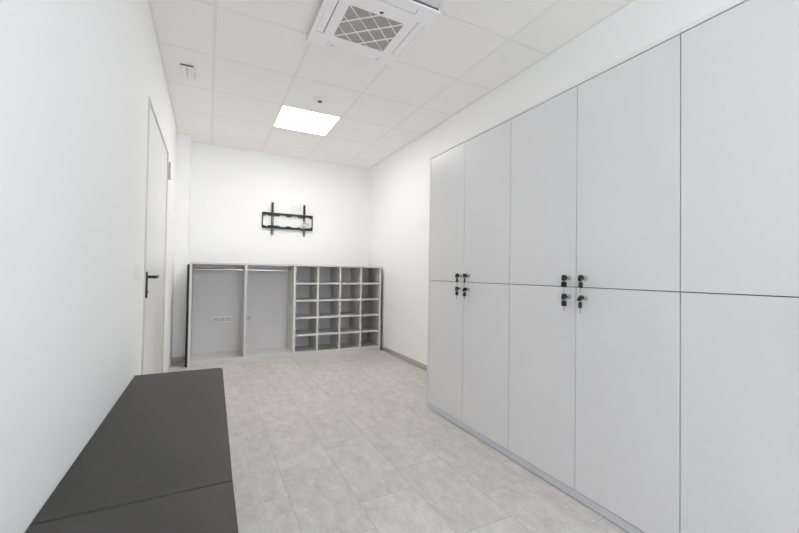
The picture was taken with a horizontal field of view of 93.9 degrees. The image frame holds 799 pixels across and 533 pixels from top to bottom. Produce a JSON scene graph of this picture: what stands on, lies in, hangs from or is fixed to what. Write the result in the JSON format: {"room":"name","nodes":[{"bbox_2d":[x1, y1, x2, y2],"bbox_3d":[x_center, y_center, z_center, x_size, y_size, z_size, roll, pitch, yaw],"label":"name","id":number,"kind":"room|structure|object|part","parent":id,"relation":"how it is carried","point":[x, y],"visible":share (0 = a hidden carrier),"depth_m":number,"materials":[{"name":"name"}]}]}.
{"room":"changing room","nodes":[
{"label":"changing room","id":0,"kind":"room"},
{"bbox_2d":[0,0,177,532],"bbox_3d":[-1.074,-0.281,1.125,0.150,2.812,8.475,1,-1,-27],"label":"wall","id":1,"kind":"structure","parent":0,"point":[78,77],"depth_m":1.11,"materials":[{"name":"white paint"}]},
{"bbox_2d":[135,263,138,278],"bbox_3d":[-1.523,0.027,2.169,0.012,0.090,0.084,1,-1,-27],"label":"light switch","id":2,"kind":"object","parent":1,"relation":"attached to","point":[136,264],"visible":1,"depth_m":2.14,"materials":[{"name":"white plastic"}]},
{"bbox_2d":[141,96,170,374],"bbox_3d":[-1.988,0.017,3.018,0.156,2.256,1.353,1,-1,-27],"label":"door","id":3,"kind":"structure","parent":1,"relation":"in","point":[158,173],"depth_m":2.92,"materials":[{"name":"grey paint"}]},
{"bbox_3d":[-1.732,0.127,2.617,0.060,0.180,0.171,1,-1,-27],"label":"handle","id":4,"kind":"part","parent":3,"relation":"part of","materials":[{"name":"black plastic"}]},
{"bbox_2d":[148,0,634,168],"bbox_3d":[0.193,-1.647,1.786,2.650,0.004,8.175,1,-1,-27],"label":"trim","id":5,"kind":"structure","parent":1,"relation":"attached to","point":[149,1],"depth_m":3.09,"materials":[{"name":"silver metal"}]},
{"bbox_2d":[172,133,190,356],"bbox_3d":[-2.744,-0.237,4.710,0.136,2.802,0.270,1,-1,-27],"label":"wall","id":6,"kind":"structure","parent":0,"point":[184,140],"depth_m":4.59,"materials":[{"name":"white paint"}]},
{"bbox_2d":[172,356,184,361],"bbox_3d":[-2.701,1.133,4.560,0.136,0.058,0.010,1,-1,-27],"label":"baseboard","id":7,"kind":"structure","parent":6,"relation":"attached to","point":[174,359],"depth_m":4.56,"materials":[{"name":"plastic"}]},
{"bbox_2d":[188,142,368,313],"bbox_3d":[-1.720,-0.214,5.468,2.650,2.812,0.150,1,-1,-27],"label":"wall","id":8,"kind":"structure","parent":0,"point":[231,188],"depth_m":5.34,"materials":[{"name":"white paint"}]},
{"bbox_2d":[262,202,312,236],"bbox_3d":[-1.613,-0.675,5.414,0.718,0.464,0.048,1,-1,-27],"label":"tv wall mount","id":9,"kind":"object","parent":8,"relation":"attached to","point":[271,214],"depth_m":5.40,"materials":[{"name":"black metal"}]},
{"bbox_3d":[-1.804,-0.680,5.299,0.030,0.464,0.016,1,-1,-27],"label":"upright arm","id":10,"kind":"part","parent":9,"relation":"part of","materials":[{"name":"black metal"}]},
{"bbox_3d":[-1.614,-0.559,5.411,0.704,0.046,0.017,1,-1,-27],"label":"rail","id":11,"kind":"part","parent":9,"relation":"part of","materials":[{"name":"black metal"}]},
{"bbox_3d":[-1.612,-0.739,5.414,0.704,0.046,0.017,1,-1,-27],"label":"rail","id":12,"kind":"part","parent":9,"relation":"part of","materials":[{"name":"black metal"}]},
{"bbox_2d":[299,222,309,228],"bbox_3d":[-1.405,-0.603,5.504,0.157,0.108,0.074,1,-1,-27],"label":"cable","id":13,"kind":"object","parent":9,"relation":"attached to","point":[306,223],"visible":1,"depth_m":5.48,"materials":[{"name":"white plastic"}]},
{"bbox_3d":[-1.405,-0.670,5.503,0.030,0.464,0.016,1,-1,-27],"label":"upright arm","id":14,"kind":"part","parent":9,"relation":"part of","materials":[{"name":"black metal"}]},
{"bbox_2d":[290,205,300,210],"bbox_3d":[-1.523,-0.860,5.484,0.151,0.081,0.014,1,-1,-27],"label":"wall socket","id":15,"kind":"object","parent":8,"relation":"attached to","point":[292,207],"visible":1,"depth_m":5.48,"materials":[{"name":"white plastic"}]},
{"bbox_2d":[151,0,630,167],"bbox_3d":[0.194,-1.707,1.787,2.950,0.120,8.475,1,-1,-27],"label":"ceiling","id":16,"kind":"structure","parent":0,"point":[249,59],"depth_m":3.07,"materials":[{"name":"white tile"}]},
{"bbox_2d":[179,63,194,80],"bbox_3d":[-1.785,-1.634,3.142,0.105,0.036,0.200,1,-1,-27],"label":"ceiling detector","id":17,"kind":"object","parent":16,"relation":"attached to","point":[186,71],"visible":1,"depth_m":3.11,"materials":[{"name":"grey plastic"}]},
{"bbox_2d":[273,105,340,135],"bbox_3d":[-1.050,-1.626,4.191,0.623,0.010,0.623,1,-1,-27],"label":"recessed light","id":18,"kind":"object","parent":16,"relation":"in","point":[292,118],"visible":1,"depth_m":4.16,"materials":[{"name":"white plastic"}]},
{"bbox_2d":[314,97,325,102],"bbox_3d":[-0.776,-1.613,3.642,0.116,0.030,0.116,1,-1,-27],"label":"sensor","id":19,"kind":"object","parent":16,"relation":"attached to","point":[316,99],"visible":1,"depth_m":3.62,"materials":[{"name":"white plastic"}]},
{"bbox_2d":[307,0,440,65],"bbox_3d":[-0.201,-1.622,2.515,0.685,0.035,0.689,1,-1,-27],"label":"air conditioner","id":20,"kind":"object","parent":16,"relation":"attached to","point":[382,31],"visible":1,"depth_m":2.50,"materials":[{"name":"grey plastic"}]},
{"bbox_2d":[333,5,404,51],"bbox_3d":[-0.215,-1.608,2.542,0.386,0.006,0.352,1,-1,-27],"label":"grille","id":21,"kind":"object","parent":20,"relation":"attached to","point":[357,25],"depth_m":2.53,"materials":[{"name":"white plastic"}]},
{"bbox_2d":[168,350,628,532],"bbox_3d":[0.151,1.204,1.735,2.950,0.100,8.475,1,-1,-27],"label":"floor","id":22,"kind":"structure","parent":0,"point":[348,442],"depth_m":2.21,"materials":[{"name":"tile"}]},
{"bbox_2d":[25,368,237,532],"bbox_3d":[-0.696,0.879,1.010,0.467,0.498,2.888,1,-1,-27],"label":"upholstered bench","id":23,"kind":"object","parent":22,"relation":"on","point":[159,461],"visible":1,"depth_m":1.17,"materials":[{"name":"dark grey leather"}]},
{"bbox_2d":[25,482,237,532],"bbox_3d":[-0.369,0.661,0.364,0.452,0.074,1.437,1,-1,-27],"label":"cushion","id":24,"kind":"object","parent":23,"relation":"on","point":[209,507],"depth_m":0.94,"materials":[{"name":"black leather"}]},
{"bbox_2d":[185,262,381,367],"bbox_3d":[-1.453,0.583,5.034,2.460,1.212,0.430,1,-1,-27],"label":"open shelf unit","id":25,"kind":"object","parent":22,"relation":"on","point":[297,311],"visible":1,"depth_m":5.04,"materials":[{"name":"grey laminate"}]},
{"bbox_3d":[-2.514,0.567,4.493,0.026,1.189,0.429,1,-1,-27],"label":"panel","id":26,"kind":"part","parent":25,"relation":"part of","materials":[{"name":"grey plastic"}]},
{"bbox_3d":[-2.239,0.037,4.633,0.560,0.025,0.025,1,-1,-27],"label":"hanging rail","id":27,"kind":"part","parent":25,"relation":"part of","materials":[{"name":"silver metal"}]},
{"bbox_2d":[213,316,231,322],"bbox_3d":[-2.287,0.682,4.827,0.212,0.080,0.014,1,-1,-27],"label":"wall socket","id":28,"kind":"object","parent":25,"relation":"attached to","point":[216,319],"visible":1,"depth_m":4.82,"materials":[{"name":"white plastic"}]},
{"bbox_2d":[246,315,251,320],"bbox_3d":[-2.005,0.684,4.971,0.080,0.081,0.014,1,-1,-27],"label":"wall socket","id":29,"kind":"object","parent":25,"relation":"attached to","point":[248,317],"visible":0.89,"depth_m":4.97,"materials":[{"name":"white plastic"}]},
{"bbox_3d":[-1.712,0.049,4.901,0.554,0.025,0.025,1,-1,-27],"label":"hanging rail","id":30,"kind":"part","parent":25,"relation":"part of","materials":[{"name":"silver metal"}]},
{"bbox_3d":[-1.320,0.679,5.095,0.279,0.022,0.415,1,-1,-27],"label":"shelf","id":31,"kind":"part","parent":25,"relation":"part of","materials":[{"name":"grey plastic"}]},
{"bbox_3d":[-1.323,0.906,5.091,0.279,0.022,0.415,1,-1,-27],"label":"shelf","id":32,"kind":"part","parent":25,"relation":"part of","materials":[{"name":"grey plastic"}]},
{"bbox_3d":[-1.317,0.453,5.099,0.279,0.022,0.415,1,-1,-27],"label":"shelf","id":33,"kind":"part","parent":25,"relation":"part of","materials":[{"name":"grey plastic"}]},
{"bbox_3d":[-1.046,0.459,5.238,0.284,0.022,0.415,1,-1,-27],"label":"shelf","id":34,"kind":"part","parent":25,"relation":"part of","materials":[{"name":"grey plastic"}]},
{"bbox_3d":[-1.049,0.685,5.234,0.284,0.022,0.415,1,-1,-27],"label":"shelf","id":35,"kind":"part","parent":25,"relation":"part of","materials":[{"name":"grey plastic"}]},
{"bbox_3d":[-1.052,0.912,5.230,0.284,0.022,0.415,1,-1,-27],"label":"shelf","id":36,"kind":"part","parent":25,"relation":"part of","materials":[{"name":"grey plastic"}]},
{"bbox_3d":[-0.780,0.919,5.369,0.282,0.022,0.415,1,-1,-27],"label":"shelf","id":37,"kind":"part","parent":25,"relation":"part of","materials":[{"name":"grey plastic"}]},
{"bbox_3d":[-0.773,0.466,5.377,0.282,0.022,0.415,1,-1,-27],"label":"shelf","id":38,"kind":"part","parent":25,"relation":"part of","materials":[{"name":"grey plastic"}]},
{"bbox_3d":[-0.776,0.692,5.373,0.282,0.022,0.415,1,-1,-27],"label":"shelf","id":39,"kind":"part","parent":25,"relation":"part of","materials":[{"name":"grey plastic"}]},
{"bbox_3d":[-0.511,0.698,5.508,0.268,0.022,0.415,1,-1,-27],"label":"shelf","id":40,"kind":"part","parent":25,"relation":"part of","materials":[{"name":"grey plastic"}]},
{"bbox_3d":[-0.515,0.925,5.504,0.268,0.022,0.415,1,-1,-27],"label":"shelf","id":41,"kind":"part","parent":25,"relation":"part of","materials":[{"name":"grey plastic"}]},
{"bbox_3d":[-0.381,0.618,5.581,0.026,1.189,0.429,1,-1,-27],"label":"panel","id":42,"kind":"part","parent":25,"relation":"part of","materials":[{"name":"grey plastic"}]},
{"bbox_2d":[427,116,511,457],"bbox_3d":[0.712,0.127,2.854,0.672,2.111,0.955,1,-1,-27],"label":"tall cabinet","id":43,"kind":"object","parent":22,"relation":"on","point":[470,201],"visible":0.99,"depth_m":2.63,"materials":[{"name":"grey"}]},
{"bbox_3d":[0.523,0.140,3.283,0.618,2.093,0.019,1,-1,-27],"label":"panel","id":44,"kind":"part","parent":43,"relation":"part of","materials":[{"name":"white laminate"}]},
{"bbox_3d":[0.360,0.624,2.921,0.019,1.013,0.464,1,-1,-27],"label":"door","id":45,"kind":"part","parent":43,"relation":"part of","materials":[{"name":"white laminate"}]},
{"bbox_3d":[0.375,-0.398,2.939,0.019,1.023,0.464,1,-1,-27],"label":"door","id":46,"kind":"part","parent":43,"relation":"part of","materials":[{"name":"white laminate"}]},
{"bbox_3d":[0.573,0.619,2.504,0.019,1.013,0.464,1,-1,-27],"label":"door","id":47,"kind":"part","parent":43,"relation":"part of","materials":[{"name":"white laminate"}]},
{"bbox_3d":[0.588,-0.402,2.522,0.019,1.023,0.464,1,-1,-27],"label":"door","id":48,"kind":"part","parent":43,"relation":"part of","materials":[{"name":"white laminate"}]},
{"bbox_2d":[508,29,681,532],"bbox_3d":[1.142,0.118,2.013,0.672,2.111,0.935,1,-1,-27],"label":"tall cabinet","id":49,"kind":"object","parent":22,"relation":"on","point":[595,320],"visible":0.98,"depth_m":1.75,"materials":[{"name":"grey"}]},
{"bbox_3d":[0.785,0.615,2.088,0.019,1.013,0.464,1,-1,-27],"label":"door","id":50,"kind":"part","parent":49,"relation":"part of","materials":[{"name":"white laminate"}]},
{"bbox_3d":[0.800,-0.407,2.106,0.019,1.023,0.464,1,-1,-27],"label":"door","id":51,"kind":"part","parent":49,"relation":"part of","materials":[{"name":"white laminate"}]},
{"bbox_3d":[0.998,0.611,1.672,0.019,1.013,0.464,1,-1,-27],"label":"door","id":52,"kind":"part","parent":49,"relation":"part of","materials":[{"name":"white laminate"}]},
{"bbox_3d":[1.013,-0.411,1.690,0.019,1.023,0.464,1,-1,-27],"label":"door","id":53,"kind":"part","parent":49,"relation":"part of","materials":[{"name":"white laminate"}]},
{"bbox_2d":[680,0,798,532],"bbox_3d":[1.567,0.109,1.180,0.672,2.111,0.935,1,-1,-27],"label":"tall cabinet","id":54,"kind":"object","parent":22,"relation":"on","point":[740,60],"visible":1,"depth_m":1.30,"materials":[{"name":"grey"}]},
{"bbox_3d":[1.211,0.606,1.255,0.019,1.013,0.464,1,-1,-27],"label":"door","id":55,"kind":"part","parent":54,"relation":"part of","materials":[{"name":"white laminate"}]},
{"bbox_3d":[1.226,-0.415,1.273,0.019,1.023,0.464,1,-1,-27],"label":"door","id":56,"kind":"part","parent":54,"relation":"part of","materials":[{"name":"white laminate"}]},
{"bbox_2d":[368,0,735,364],"bbox_3d":[1.419,-0.222,2.397,0.150,2.812,8.475,1,-1,-27],"label":"wall","id":57,"kind":"structure","parent":0,"point":[399,184],"depth_m":4.36,"materials":[{"name":"white paint"}]},
{"bbox_2d":[381,346,426,369],"bbox_3d":[0.120,1.177,4.701,0.010,0.058,2.845,1,-1,-27],"label":"baseboard","id":58,"kind":"structure","parent":57,"relation":"attached to","point":[421,365],"depth_m":4.78,"materials":[{"name":"plastic"}]}
]}

